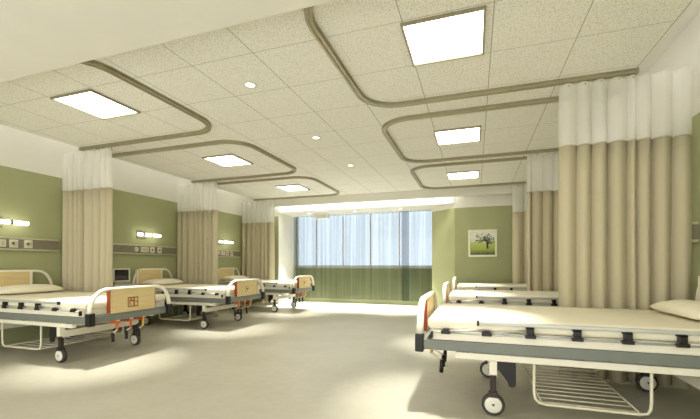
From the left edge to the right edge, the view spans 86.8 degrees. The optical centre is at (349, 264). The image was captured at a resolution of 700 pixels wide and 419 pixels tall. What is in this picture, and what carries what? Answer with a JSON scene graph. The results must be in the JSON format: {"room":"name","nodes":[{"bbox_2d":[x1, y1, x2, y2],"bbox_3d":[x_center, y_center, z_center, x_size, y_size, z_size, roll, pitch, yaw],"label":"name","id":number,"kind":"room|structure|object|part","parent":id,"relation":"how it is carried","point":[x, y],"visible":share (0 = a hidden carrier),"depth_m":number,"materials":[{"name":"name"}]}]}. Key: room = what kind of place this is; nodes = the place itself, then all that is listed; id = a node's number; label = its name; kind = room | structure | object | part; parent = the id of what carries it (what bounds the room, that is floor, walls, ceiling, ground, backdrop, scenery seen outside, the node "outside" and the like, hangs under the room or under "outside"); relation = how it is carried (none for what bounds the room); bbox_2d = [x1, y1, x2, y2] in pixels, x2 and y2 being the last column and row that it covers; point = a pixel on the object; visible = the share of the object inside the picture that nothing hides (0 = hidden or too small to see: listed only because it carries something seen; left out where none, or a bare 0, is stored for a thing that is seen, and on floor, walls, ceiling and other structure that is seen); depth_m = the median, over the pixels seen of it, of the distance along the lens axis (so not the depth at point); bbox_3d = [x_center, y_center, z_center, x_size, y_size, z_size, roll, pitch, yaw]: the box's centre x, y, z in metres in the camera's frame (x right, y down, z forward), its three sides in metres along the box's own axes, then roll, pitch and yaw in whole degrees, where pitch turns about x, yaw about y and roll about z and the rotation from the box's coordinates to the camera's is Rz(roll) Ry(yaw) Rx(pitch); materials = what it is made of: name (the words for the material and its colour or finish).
{"room":"hospital room","nodes":[
{"label":"hospital room","id":0,"kind":"room"},
{"bbox_2d":[0,124,249,345],"bbox_3d":[-4.405,-0.550,5.583,0.200,3.200,10.160,0,0,19],"label":"wall","id":1,"kind":"structure","parent":0,"point":[31,165],"depth_m":5.48,"materials":[{"name":"green paint"}]},
{"bbox_2d":[0,217,28,226],"bbox_3d":[-4.490,-0.560,4.813,0.130,0.140,0.485,0,0,19],"label":"wall lamp","id":2,"kind":"object","parent":1,"relation":"attached to","point":[2,221],"visible":1,"depth_m":4.84,"materials":[{"name":"silver metal"}]},
{"bbox_2d":[0,236,58,251],"bbox_3d":[-4.632,-0.285,4.462,0.086,0.176,2.090,0,0,19],"label":"panel","id":3,"kind":"object","parent":1,"relation":"attached to","point":[6,243],"visible":1,"depth_m":5.07,"materials":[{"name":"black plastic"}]},
{"bbox_2d":[0,239,5,246],"bbox_3d":[-4.519,-0.285,4.751,0.012,0.096,0.170,0,0,19],"label":"switch plate","id":4,"kind":"object","parent":3,"relation":"attached to","point":[2,241],"depth_m":4.79,"materials":[{"name":"white plastic"}]},
{"bbox_2d":[9,239,17,247],"bbox_3d":[-4.460,-0.285,4.911,0.022,0.110,0.100,0,0,19],"label":"socket","id":5,"kind":"object","parent":3,"relation":"attached to","point":[13,243],"depth_m":4.90,"materials":[{"name":"white plastic"}]},
{"bbox_2d":[24,240,32,247],"bbox_3d":[-4.405,-0.285,5.072,0.022,0.110,0.100,0,0,19],"label":"socket","id":6,"kind":"object","parent":3,"relation":"attached to","point":[27,243],"depth_m":5.06,"materials":[{"name":"white plastic"}]},
{"bbox_3d":[-4.644,-0.360,4.466,0.062,0.026,2.090,0,0,19],"label":"trim","id":7,"kind":"part","parent":3,"relation":"part of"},
{"bbox_3d":[-4.644,-0.208,4.466,0.062,0.022,2.090,0,0,19],"label":"trim","id":8,"kind":"part","parent":3,"relation":"part of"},
{"bbox_2d":[113,243,175,254],"bbox_3d":[-3.912,-0.285,6.594,0.086,0.176,2.110,0,0,19],"label":"panel","id":9,"kind":"object","parent":1,"relation":"attached to","point":[118,248],"visible":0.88,"depth_m":6.82,"materials":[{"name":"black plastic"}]},
{"bbox_3d":[-3.924,-0.360,6.598,0.062,0.026,2.110,0,0,19],"label":"trim","id":10,"kind":"part","parent":9,"relation":"part of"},
{"bbox_3d":[-3.924,-0.208,6.598,0.062,0.022,2.110,0,0,19],"label":"trim","id":11,"kind":"part","parent":9,"relation":"part of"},
{"bbox_2d":[150,247,154,252],"bbox_3d":[-3.747,-0.285,7.021,0.022,0.110,0.100,0,0,19],"label":"socket","id":12,"kind":"object","parent":9,"relation":"attached to","point":[152,249],"depth_m":7.01,"materials":[{"name":"white plastic"}]},
{"bbox_2d":[137,231,160,238],"bbox_3d":[-3.777,-0.560,6.923,0.130,0.140,0.485,0,0,19],"label":"wall lamp","id":13,"kind":"object","parent":1,"relation":"attached to","point":[140,234],"visible":1,"depth_m":6.86,"materials":[{"name":"silver metal"}]},
{"bbox_2d":[218,239,232,244],"bbox_3d":[-3.056,-0.560,9.057,0.130,0.140,0.485,0,0,19],"label":"wall lamp","id":14,"kind":"object","parent":1,"relation":"attached to","point":[220,241],"visible":0.95,"depth_m":8.98,"materials":[{"name":"silver metal"}]},
{"bbox_2d":[218,249,240,256],"bbox_3d":[-3.199,-0.285,8.707,0.086,0.176,2.030,0,0,19],"label":"panel","id":15,"kind":"object","parent":1,"relation":"attached to","point":[221,253],"visible":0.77,"depth_m":9.18,"materials":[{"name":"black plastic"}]},
{"bbox_2d":[0,0,335,82],"bbox_3d":[-1.762,-1.609,1.110,7.670,0.197,2.975,0,0,19],"label":"ceiling","id":16,"kind":"structure","parent":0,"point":[37,36],"depth_m":2.32,"materials":[{"name":"white paint"}]},
{"bbox_2d":[250,198,277,303],"bbox_3d":[-2.141,-0.550,10.598,0.880,3.200,1.190,0,0,19],"label":"wall","id":17,"kind":"structure","parent":0,"point":[275,208],"depth_m":9.91,"materials":[{"name":"green paint"}]},
{"bbox_2d":[278,213,295,303],"bbox_3d":[-1.750,-0.175,10.360,0.012,2.450,0.990,0,0,19],"label":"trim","id":18,"kind":"structure","parent":17,"relation":"attached to","point":[286,224],"depth_m":10.29,"materials":[{"name":"white paint"}]},
{"bbox_2d":[0,0,694,198],"bbox_3d":[-0.781,-1.735,4.117,6.805,0.050,9.700,0,0,19],"label":"ceiling","id":19,"kind":"structure","parent":0,"point":[299,95],"depth_m":3.63,"materials":[{"name":"tile"}]},
{"bbox_2d":[50,89,140,119],"bbox_3d":[-2.694,-1.699,3.945,0.570,0.022,0.570,0,0,19],"label":"recessed light","id":20,"kind":"object","parent":19,"relation":"in","point":[92,102],"visible":1,"depth_m":3.92,"materials":[{"name":"plastic"}]},
{"bbox_2d":[78,60,211,150],"bbox_3d":[-3.048,-1.688,4.151,2.492,0.043,1.883,0,0,19],"label":"track","id":21,"kind":"object","parent":19,"relation":"attached to","point":[93,63],"visible":0.74,"depth_m":4.08,"materials":[{"name":"grey metal"}]},
{"bbox_2d":[62,147,112,338],"bbox_3d":[-3.839,-0.320,5.379,0.991,2.709,0.119,0,0,19],"label":"privacy curtain","id":22,"kind":"object","parent":21,"relation":"hanging from","point":[87,175],"visible":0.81,"depth_m":5.34,"materials":[{"name":"beige fabric"}]},
{"bbox_2d":[112,140,295,183],"bbox_3d":[-2.335,-1.688,6.262,2.492,0.043,1.938,0,0,19],"label":"track","id":23,"kind":"object","parent":19,"relation":"attached to","point":[216,142],"visible":0.87,"depth_m":5.54,"materials":[{"name":"grey metal"}]},
{"bbox_2d":[177,181,217,316],"bbox_3d":[-3.116,-0.320,7.517,0.991,2.709,0.109,0,0,19],"label":"privacy curtain","id":24,"kind":"object","parent":23,"relation":"hanging from","point":[197,204],"visible":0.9,"depth_m":7.49,"materials":[{"name":"beige fabric"}]},
{"bbox_2d":[202,154,252,166],"bbox_3d":[-1.987,-1.699,6.039,0.570,0.022,0.570,0,0,19],"label":"recessed light","id":25,"kind":"object","parent":19,"relation":"in","point":[226,160],"visible":1,"depth_m":6.02,"materials":[{"name":"plastic"}]},
{"bbox_2d":[243,81,256,87],"bbox_3d":[-0.944,-1.704,3.501,0.124,0.012,0.124,0,0,19],"label":"recessed light","id":26,"kind":"object","parent":19,"relation":"in","point":[249,84],"visible":1,"depth_m":3.49,"materials":[{"name":"white"}]},
{"bbox_2d":[217,176,339,200],"bbox_3d":[-1.630,-1.688,8.348,2.492,0.043,1.983,0,0,19],"label":"track","id":27,"kind":"object","parent":19,"relation":"attached to","point":[290,177],"visible":0.84,"depth_m":7.61,"materials":[{"name":"grey metal"}]},
{"bbox_2d":[242,200,274,305],"bbox_3d":[-2.404,-0.319,9.627,0.991,2.709,0.107,0,0,19],"label":"privacy curtain","id":28,"kind":"object","parent":27,"relation":"hanging from","point":[258,217],"visible":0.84,"depth_m":9.60,"materials":[{"name":"beige fabric"}]},
{"bbox_2d":[275,184,309,191],"bbox_3d":[-1.265,-1.699,8.175,0.570,0.022,0.570,0,0,19],"label":"recessed light","id":29,"kind":"object","parent":19,"relation":"in","point":[294,187],"visible":1,"depth_m":8.12,"materials":[{"name":"plastic"}]},
{"bbox_2d":[278,185,307,190],"bbox_3d":[-1.265,-1.704,8.175,0.538,0.008,0.538,0,0,19],"label":"diffuser","id":30,"kind":"object","parent":29,"relation":"attached to","point":[283,187],"depth_m":8.16,"materials":[{"name":"beige plastic"}]},
{"bbox_2d":[264,184,520,206],"bbox_3d":[0.784,-1.640,8.749,6.805,0.240,0.080,0,0,19],"label":"trim","id":31,"kind":"structure","parent":19,"relation":"attached to","point":[500,189],"depth_m":8.59,"materials":[{"name":"white paint"}]},
{"bbox_2d":[400,5,485,66],"bbox_3d":[0.717,-1.699,2.793,0.570,0.022,0.570,0,0,19],"label":"recessed light","id":32,"kind":"object","parent":19,"relation":"in","point":[460,34],"visible":1,"depth_m":2.75,"materials":[{"name":"plastic"}]},
{"bbox_2d":[434,125,480,145],"bbox_3d":[1.424,-1.699,4.886,0.570,0.022,0.570,0,0,19],"label":"recessed light","id":33,"kind":"object","parent":19,"relation":"in","point":[470,134],"visible":1,"depth_m":4.86,"materials":[{"name":"plastic"}]},
{"bbox_2d":[446,170,478,179],"bbox_3d":[2.146,-1.699,7.023,0.570,0.022,0.570,0,0,19],"label":"recessed light","id":34,"kind":"object","parent":19,"relation":"in","point":[474,174],"visible":1,"depth_m":7.03,"materials":[{"name":"plastic"}]},
{"bbox_2d":[410,156,526,188],"bbox_3d":[2.472,-1.688,6.963,2.467,0.043,1.983,0,0,19],"label":"track","id":35,"kind":"object","parent":19,"relation":"attached to","point":[413,174],"visible":0.81,"depth_m":6.39,"materials":[{"name":"grey metal"}]},
{"bbox_2d":[512,184,526,283],"bbox_3d":[3.847,-0.319,7.513,1.008,2.709,0.113,0,0,19],"label":"privacy curtain","id":36,"kind":"object","parent":35,"relation":"hanging from","point":[519,199],"visible":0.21,"depth_m":7.61,"materials":[{"name":"beige fabric"}]},
{"bbox_2d":[382,96,558,162],"bbox_3d":[1.767,-1.688,4.876,2.467,0.043,1.938,0,0,19],"label":"track","id":37,"kind":"object","parent":19,"relation":"attached to","point":[389,123],"visible":0.78,"depth_m":4.25,"materials":[{"name":"grey metal"}]},
{"bbox_2d":[526,151,558,290],"bbox_3d":[3.135,-0.319,5.407,1.008,2.709,0.100,0,0,19],"label":"privacy curtain","id":38,"kind":"object","parent":37,"relation":"hanging from","point":[542,169],"visible":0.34,"depth_m":5.49,"materials":[{"name":"beige fabric"}]},
{"bbox_2d":[304,6,638,107],"bbox_3d":[1.054,-1.688,2.766,2.467,0.043,1.883,0,0,19],"label":"track","id":39,"kind":"object","parent":19,"relation":"attached to","point":[311,23],"visible":0.92,"depth_m":3.43,"materials":[{"name":"grey metal"}]},
{"bbox_2d":[558,67,692,388],"bbox_3d":[2.414,-0.319,3.271,1.007,2.709,0.111,0,0,19],"label":"privacy curtain","id":40,"kind":"object","parent":39,"relation":"hanging from","point":[625,147],"visible":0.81,"depth_m":3.25,"materials":[{"name":"beige fabric"}]},
{"bbox_2d":[0,301,699,418],"bbox_3d":[-0.518,1.090,4.793,8.070,0.080,11.150,0,0,19],"label":"floor","id":41,"kind":"structure","parent":0,"point":[311,359],"depth_m":3.45,"materials":[{"name":"plastic"}]},
{"bbox_2d":[0,270,171,362],"bbox_3d":[-3.458,0.557,4.585,2.113,0.986,1.133,0,0,19],"label":"hospital bed","id":42,"kind":"object","parent":41,"relation":"on","point":[126,305],"visible":0.91,"depth_m":4.13,"materials":[{"name":"white metal"}]},
{"bbox_3d":[-4.472,0.269,4.814,0.045,0.362,0.510,0,0,19],"label":"wood panel","id":43,"kind":"part","parent":42,"relation":"part of","materials":[{"name":"brown wood"}]},
{"bbox_3d":[-3.579,0.434,4.045,1.700,0.096,0.020,0,0,19],"label":"rail","id":44,"kind":"part","parent":42,"relation":"part of","materials":[{"name":"silver metal"}]},
{"bbox_3d":[-3.192,0.750,3.995,0.125,0.180,0.016,0,0,19],"label":"gusset plate","id":45,"kind":"part","parent":42,"relation":"part of","materials":[{"name":"black plastic"}]},
{"bbox_2d":[1,323,123,349],"bbox_3d":[-3.512,0.792,4.601,0.669,0.284,1.009,0,0,19],"label":"wire basket","id":46,"kind":"object","parent":42,"relation":"on","point":[2,324],"depth_m":4.26,"materials":[{"name":"white metal"}]},
{"bbox_2d":[0,291,164,309],"bbox_3d":[-3.469,0.418,4.587,1.960,0.085,1.060,0,0,19],"label":"mattress","id":47,"kind":"object","parent":42,"relation":"on","point":[68,299],"visible":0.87,"depth_m":4.15,"materials":[{"name":"white fabric"}]},
{"bbox_2d":[0,284,63,293],"bbox_3d":[-4.251,0.315,4.882,0.320,0.116,0.780,0,0,19],"label":"pillow","id":48,"kind":"object","parent":47,"relation":"on","point":[29,288],"visible":1,"depth_m":4.79,"materials":[{"name":"white fabric"}]},
{"bbox_3d":[-3.456,0.572,4.582,2.028,0.073,1.060,0,0,19],"label":"bed frame","id":49,"kind":"part","parent":42,"relation":"part of","materials":[{"name":"grey metal"}]},
{"bbox_3d":[-2.493,0.394,4.241,0.050,0.257,0.580,0,0,19],"label":"wood panel","id":50,"kind":"part","parent":42,"relation":"part of","materials":[{"name":"brown wood"}]},
{"bbox_2d":[113,284,138,330],"bbox_3d":[-3.855,0.688,6.116,0.480,0.725,0.460,0,0,19],"label":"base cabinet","id":51,"kind":"object","parent":41,"relation":"on","point":[114,329],"visible":0.1,"depth_m":6.01,"materials":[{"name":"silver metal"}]},
{"bbox_2d":[113,268,129,284],"bbox_3d":[-3.852,0.190,6.171,0.210,0.268,0.290,0,0,27],"label":"monitor","id":52,"kind":"object","parent":51,"relation":"on","point":[121,276],"visible":0.73,"depth_m":6.12,"materials":[{"name":"white plastic"}]},
{"bbox_2d":[132,268,264,328],"bbox_3d":[-2.745,0.557,6.695,2.113,0.986,1.133,0,0,19],"label":"hospital bed","id":53,"kind":"object","parent":41,"relation":"on","point":[245,290],"visible":0.82,"depth_m":6.24,"materials":[{"name":"white metal"}]},
{"bbox_3d":[-3.759,0.269,6.925,0.045,0.362,0.510,0,0,19],"label":"wood panel","id":54,"kind":"part","parent":53,"relation":"part of","materials":[{"name":"brown wood"}]},
{"bbox_3d":[-2.865,0.434,6.156,1.700,0.096,0.020,0,0,19],"label":"rail","id":55,"kind":"part","parent":53,"relation":"part of","materials":[{"name":"silver metal"}]},
{"bbox_2d":[159,305,228,320],"bbox_3d":[-2.799,0.792,6.712,0.669,0.284,1.009,0,0,19],"label":"wire basket","id":56,"kind":"object","parent":53,"relation":"on","point":[189,316],"depth_m":6.54,"materials":[{"name":"white metal"}]},
{"bbox_3d":[-2.479,0.750,6.106,0.125,0.180,0.016,0,0,19],"label":"gusset plate","id":57,"kind":"part","parent":53,"relation":"part of","materials":[{"name":"black plastic"}]},
{"bbox_2d":[155,284,259,293],"bbox_3d":[-2.756,0.418,6.697,1.960,0.085,1.060,0,0,19],"label":"mattress","id":58,"kind":"object","parent":53,"relation":"on","point":[211,288],"visible":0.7,"depth_m":6.20,"materials":[{"name":"white fabric"}]},
{"bbox_2d":[141,278,182,284],"bbox_3d":[-3.538,0.315,6.993,0.320,0.116,0.780,0,0,19],"label":"pillow","id":59,"kind":"object","parent":58,"relation":"on","point":[165,281],"visible":0.98,"depth_m":6.81,"materials":[{"name":"white fabric"}]},
{"bbox_3d":[-2.743,0.572,6.693,2.028,0.073,1.060,0,0,19],"label":"bed frame","id":60,"kind":"part","parent":53,"relation":"part of","materials":[{"name":"grey metal"}]},
{"bbox_3d":[-1.780,0.394,6.352,0.050,0.257,0.580,0,0,19],"label":"wood panel","id":61,"kind":"part","parent":53,"relation":"part of","materials":[{"name":"brown wood"}]},
{"bbox_2d":[218,268,314,311],"bbox_3d":[-2.024,0.557,8.829,2.113,0.986,1.133,0,0,19],"label":"hospital bed","id":62,"kind":"object","parent":41,"relation":"on","point":[303,285],"visible":0.57,"depth_m":8.39,"materials":[{"name":"white metal"}]},
{"bbox_3d":[-3.038,0.269,9.059,0.045,0.362,0.510,0,0,19],"label":"wood panel","id":63,"kind":"part","parent":62,"relation":"part of","materials":[{"name":"brown wood"}]},
{"bbox_3d":[-2.145,0.434,8.290,1.700,0.096,0.020,0,0,19],"label":"rail","id":64,"kind":"part","parent":62,"relation":"part of","materials":[{"name":"silver metal"}]},
{"bbox_2d":[240,294,285,306],"bbox_3d":[-2.078,0.792,8.845,0.669,0.284,1.009,0,0,19],"label":"wire basket","id":65,"kind":"object","parent":62,"relation":"on","point":[258,304],"depth_m":8.85,"materials":[{"name":"white metal"}]},
{"bbox_2d":[218,280,310,285],"bbox_3d":[-2.036,0.418,8.831,1.960,0.085,1.060,0,0,19],"label":"mattress","id":66,"kind":"object","parent":62,"relation":"on","point":[279,282],"visible":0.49,"depth_m":8.43,"materials":[{"name":"white fabric"}]},
{"bbox_2d":[222,275,248,279],"bbox_3d":[-2.817,0.315,9.127,0.320,0.116,0.780,0,0,19],"label":"pillow","id":67,"kind":"object","parent":66,"relation":"on","point":[234,277],"visible":0.81,"depth_m":8.90,"materials":[{"name":"white fabric"}]},
{"bbox_3d":[-1.758,0.750,8.239,0.125,0.180,0.016,0,0,19],"label":"gusset plate","id":68,"kind":"part","parent":62,"relation":"part of","materials":[{"name":"black plastic"}]},
{"bbox_3d":[-2.022,0.572,8.827,2.028,0.073,1.060,0,0,19],"label":"bed frame","id":69,"kind":"part","parent":62,"relation":"part of","materials":[{"name":"grey metal"}]},
{"bbox_3d":[-1.059,0.394,8.485,0.050,0.257,0.580,0,0,19],"label":"wood panel","id":70,"kind":"part","parent":62,"relation":"part of","materials":[{"name":"brown wood"}]},
{"bbox_2d":[452,277,526,290],"bbox_3d":[3.079,0.557,7.102,2.113,0.986,1.133,0,0,19],"label":"hospital bed","id":71,"kind":"object","parent":41,"relation":"on","point":[454,281],"visible":0.12,"depth_m":6.74,"materials":[{"name":"white metal"}]},
{"bbox_2d":[457,283,526,290],"bbox_3d":[3.090,0.418,7.099,1.960,0.085,1.060,0,0,19],"label":"mattress","id":72,"kind":"object","parent":71,"relation":"on","point":[460,285],"visible":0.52,"depth_m":6.83,"materials":[{"name":"white fabric"}]},
{"bbox_3d":[2.848,0.434,6.603,1.700,0.096,0.020,0,0,19],"label":"rail","id":73,"kind":"part","parent":71,"relation":"part of","materials":[{"name":"silver metal"}]},
{"bbox_2d":[442,281,557,306],"bbox_3d":[2.358,0.557,4.968,2.113,0.986,1.133,0,0,19],"label":"hospital bed","id":74,"kind":"object","parent":41,"relation":"on","point":[446,290],"visible":0.15,"depth_m":4.57,"materials":[{"name":"white metal"}]},
{"bbox_3d":[1.392,0.394,5.312,0.050,0.257,0.580,0,0,19],"label":"wood panel","id":75,"kind":"part","parent":74,"relation":"part of","materials":[{"name":"brown wood"}]},
{"bbox_2d":[449,289,557,303],"bbox_3d":[2.369,0.418,4.966,1.960,0.085,1.060,0,0,19],"label":"mattress","id":76,"kind":"object","parent":74,"relation":"on","point":[456,294],"visible":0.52,"depth_m":4.72,"materials":[{"name":"white fabric"}]},
{"bbox_3d":[2.127,0.434,4.469,1.700,0.096,0.020,0,0,19],"label":"rail","id":77,"kind":"part","parent":74,"relation":"part of","materials":[{"name":"silver metal"}]},
{"bbox_2d":[415,276,699,415],"bbox_3d":[1.645,0.557,2.857,2.113,0.986,1.133,0,0,19],"label":"hospital bed","id":78,"kind":"object","parent":41,"relation":"on","point":[501,350],"visible":0.79,"depth_m":2.44,"materials":[{"name":"white metal"}]},
{"bbox_3d":[0.679,0.394,3.201,0.050,0.257,0.580,0,0,19],"label":"wood panel","id":79,"kind":"part","parent":78,"relation":"part of","materials":[{"name":"brown wood"}]},
{"bbox_3d":[1.076,0.750,2.553,0.125,0.180,0.016,0,0,19],"label":"gusset plate","id":80,"kind":"part","parent":78,"relation":"part of","materials":[{"name":"black plastic"}]},
{"bbox_3d":[1.643,0.572,2.860,2.028,0.073,1.060,0,0,19],"label":"bed frame","id":81,"kind":"part","parent":78,"relation":"part of","materials":[{"name":"grey metal"}]},
{"bbox_2d":[428,303,699,342],"bbox_3d":[1.656,0.418,2.855,1.960,0.085,1.060,0,0,19],"label":"mattress","id":82,"kind":"object","parent":78,"relation":"on","point":[447,315],"visible":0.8,"depth_m":2.60,"materials":[{"name":"white fabric"}]},
{"bbox_2d":[649,300,699,319],"bbox_3d":[2.457,0.315,2.616,0.320,0.116,0.780,0,0,19],"label":"pillow","id":83,"kind":"object","parent":82,"relation":"on","point":[690,309],"visible":1,"depth_m":2.60,"materials":[{"name":"white fabric"}]},
{"bbox_3d":[1.414,0.434,2.358,1.700,0.096,0.020,0,0,19],"label":"rail","id":84,"kind":"part","parent":78,"relation":"part of","materials":[{"name":"silver metal"}]},
{"bbox_2d":[519,363,652,415],"bbox_3d":[1.699,0.792,2.841,0.669,0.284,1.009,0,0,19],"label":"wire basket","id":85,"kind":"object","parent":78,"relation":"on","point":[579,365],"depth_m":2.47,"materials":[{"name":"white metal"}]},
{"bbox_2d":[296,267,431,304],"bbox_3d":[0.310,-0.550,10.260,3.980,3.200,0.260,0,0,19],"label":"wall","id":86,"kind":"structure","parent":0,"point":[345,294],"depth_m":10.12,"materials":[{"name":"green paint"}]},
{"bbox_2d":[296,213,431,266],"bbox_3d":[0.319,-0.745,10.268,3.968,1.610,0.080,0,0,19],"label":"window","id":87,"kind":"structure","parent":86,"relation":"in","point":[399,213],"depth_m":10.41,"materials":[{"name":"clear glass"}]},
{"bbox_2d":[432,194,512,307],"bbox_3d":[3.378,-0.550,8.733,2.810,3.200,1.190,0,0,19],"label":"wall","id":88,"kind":"structure","parent":0,"point":[451,223],"depth_m":8.34,"materials":[{"name":"green paint"}]},
{"bbox_2d":[314,213,329,218],"bbox_3d":[-0.776,-1.330,10.138,0.420,0.140,0.128,0,0,19],"label":"air vent","id":89,"kind":"object","parent":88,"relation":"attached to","point":[326,215],"visible":1,"depth_m":10.08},
{"bbox_2d":[292,209,431,216],"bbox_3d":[0.219,-1.391,9.975,3.950,0.015,0.160,0,0,19],"label":"rail","id":90,"kind":"object","parent":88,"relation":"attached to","point":[425,209],"visible":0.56,"depth_m":9.86,"materials":[{"name":"white metal"}]},
{"bbox_2d":[294,212,405,300],"bbox_3d":[-0.052,-0.228,10.109,3.330,2.305,0.071,0,0,19],"label":"sheer curtain","id":91,"kind":"object","parent":90,"relation":"hanging from","point":[363,240],"visible":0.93,"depth_m":9.98,"materials":[{"name":"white fabric"}]},
{"bbox_2d":[401,210,431,300],"bbox_3d":[1.696,-0.228,9.424,0.780,2.305,0.065,0,0,19],"label":"sheer curtain","id":92,"kind":"object","parent":90,"relation":"hanging from","point":[405,212],"visible":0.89,"depth_m":9.42,"materials":[{"name":"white fabric"}]},
{"bbox_2d":[278,197,453,215],"bbox_3d":[0.387,-1.775,9.628,4.530,0.750,1.010,0,0,19],"label":"trim","id":93,"kind":"structure","parent":88,"relation":"attached to","point":[412,204],"depth_m":9.21,"materials":[{"name":"white paint"}]},
{"bbox_2d":[468,229,496,256],"bbox_3d":[2.950,-0.485,8.233,0.606,0.606,0.030,0,0,19],"label":"framed picture","id":94,"kind":"object","parent":88,"relation":"attached to","point":[481,243],"visible":1,"depth_m":8.23},
{"bbox_2d":[636,0,699,76],"bbox_3d":[-0.518,-2.200,4.793,8.070,0.100,11.150,0,0,19],"label":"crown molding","id":95,"kind":"structure","parent":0,"point":[693,10],"depth_m":3.48,"materials":[{"name":"white paint"}]},
{"bbox_2d":[646,12,699,300],"bbox_3d":[3.051,-0.550,3.065,0.200,3.200,10.160,0,0,19],"label":"wall","id":96,"kind":"structure","parent":0,"point":[684,51],"depth_m":3.23,"materials":[{"name":"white paint"}]},
{"bbox_2d":[692,221,698,242],"bbox_3d":[3.284,-0.285,4.163,0.062,0.176,2.110,0,0,19],"label":"panel","id":97,"kind":"object","parent":96,"relation":"attached to","point":[695,224],"visible":0.23,"depth_m":3.16,"materials":[{"name":"grey metal"}]}
]}

